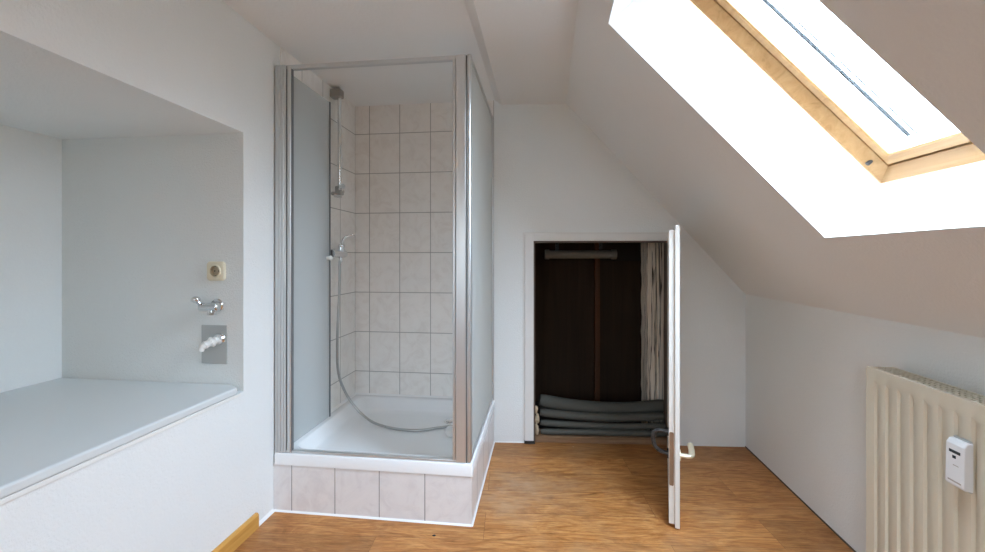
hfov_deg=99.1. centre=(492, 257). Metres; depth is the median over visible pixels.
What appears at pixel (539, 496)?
floor
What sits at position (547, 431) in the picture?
tube
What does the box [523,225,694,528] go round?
door
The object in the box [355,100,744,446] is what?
wall
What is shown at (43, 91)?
ceiling
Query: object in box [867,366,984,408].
grille
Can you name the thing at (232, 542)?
baseboard
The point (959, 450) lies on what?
meter
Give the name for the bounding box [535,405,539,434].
lump
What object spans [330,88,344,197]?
riser rail
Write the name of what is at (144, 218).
wall
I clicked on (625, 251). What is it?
wall
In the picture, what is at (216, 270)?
power socket
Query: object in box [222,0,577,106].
ceiling
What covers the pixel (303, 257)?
shower enclosure
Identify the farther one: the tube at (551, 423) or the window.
the tube at (551, 423)
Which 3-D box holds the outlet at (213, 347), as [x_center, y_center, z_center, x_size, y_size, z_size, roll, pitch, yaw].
[-1.202,0.372,1.777,0.120,0.166,0.074,0,0,7]
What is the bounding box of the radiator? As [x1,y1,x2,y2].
[866,366,984,551]
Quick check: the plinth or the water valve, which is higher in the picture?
the water valve
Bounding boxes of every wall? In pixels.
[0,0,279,551]
[0,47,354,409]
[62,132,242,390]
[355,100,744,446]
[535,243,640,428]
[745,294,984,551]
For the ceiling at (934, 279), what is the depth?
1.58 m
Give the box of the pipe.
[544,243,616,258]
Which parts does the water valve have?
handle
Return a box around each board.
[0,378,240,505]
[535,243,593,401]
[600,261,641,401]
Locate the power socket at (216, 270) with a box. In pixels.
[207,261,225,280]
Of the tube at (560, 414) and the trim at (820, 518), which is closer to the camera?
the trim at (820, 518)
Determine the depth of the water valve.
1.76 m
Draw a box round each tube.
[538,394,663,412]
[540,409,664,421]
[540,420,665,429]
[541,428,666,436]
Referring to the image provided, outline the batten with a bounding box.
[594,243,599,400]
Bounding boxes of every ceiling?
[0,31,240,138]
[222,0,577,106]
[566,0,984,337]
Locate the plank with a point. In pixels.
(540, 437)
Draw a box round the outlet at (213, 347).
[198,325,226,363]
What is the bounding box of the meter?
[945,435,972,493]
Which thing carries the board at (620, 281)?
attached to the wall at (625, 251)
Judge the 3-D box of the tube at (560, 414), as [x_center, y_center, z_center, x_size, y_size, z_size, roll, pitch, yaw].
[0.727,1.052,2.804,0.819,0.077,0.056,0,0,3]
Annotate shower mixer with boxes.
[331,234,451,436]
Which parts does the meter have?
plate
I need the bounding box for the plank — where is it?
[535,428,666,444]
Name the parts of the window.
rail, frame, sash, rail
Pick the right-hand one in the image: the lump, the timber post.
the timber post
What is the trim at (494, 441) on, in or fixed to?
attached to the wall at (552, 173)
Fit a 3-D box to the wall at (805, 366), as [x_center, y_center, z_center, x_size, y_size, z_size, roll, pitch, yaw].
[1.212,0.713,-0.282,0.001,0.974,6.450,0,0,8]
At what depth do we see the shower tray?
2.30 m
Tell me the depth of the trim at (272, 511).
1.94 m
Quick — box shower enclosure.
[275,54,493,462]
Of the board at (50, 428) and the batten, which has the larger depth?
the batten
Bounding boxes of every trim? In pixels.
[2,391,242,498]
[259,509,274,525]
[494,441,523,442]
[745,446,855,551]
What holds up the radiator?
attached to the wall at (805, 366)
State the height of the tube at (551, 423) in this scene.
0.058 m
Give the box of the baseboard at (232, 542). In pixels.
[212,513,258,551]
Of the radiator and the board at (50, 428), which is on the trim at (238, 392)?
the board at (50, 428)
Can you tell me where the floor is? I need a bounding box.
[234,442,853,551]
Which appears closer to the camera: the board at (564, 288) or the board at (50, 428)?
the board at (50, 428)
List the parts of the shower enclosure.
door panel, rail, rail, corner post, panel, rail, rail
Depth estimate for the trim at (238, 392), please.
1.28 m
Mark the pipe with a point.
(548, 254)
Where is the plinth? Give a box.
[274,411,494,526]
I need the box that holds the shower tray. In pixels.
[275,393,493,476]
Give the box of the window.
[608,0,984,237]
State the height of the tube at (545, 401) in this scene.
0.133 m
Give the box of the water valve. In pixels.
[191,296,222,314]
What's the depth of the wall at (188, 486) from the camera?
1.52 m
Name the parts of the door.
frame, pull handle, lock plate, lever handle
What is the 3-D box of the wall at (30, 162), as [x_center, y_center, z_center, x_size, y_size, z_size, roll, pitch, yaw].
[-1.542,-0.035,1.534,0.898,2.026,2.764,0,0,7]
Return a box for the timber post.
[641,243,663,422]

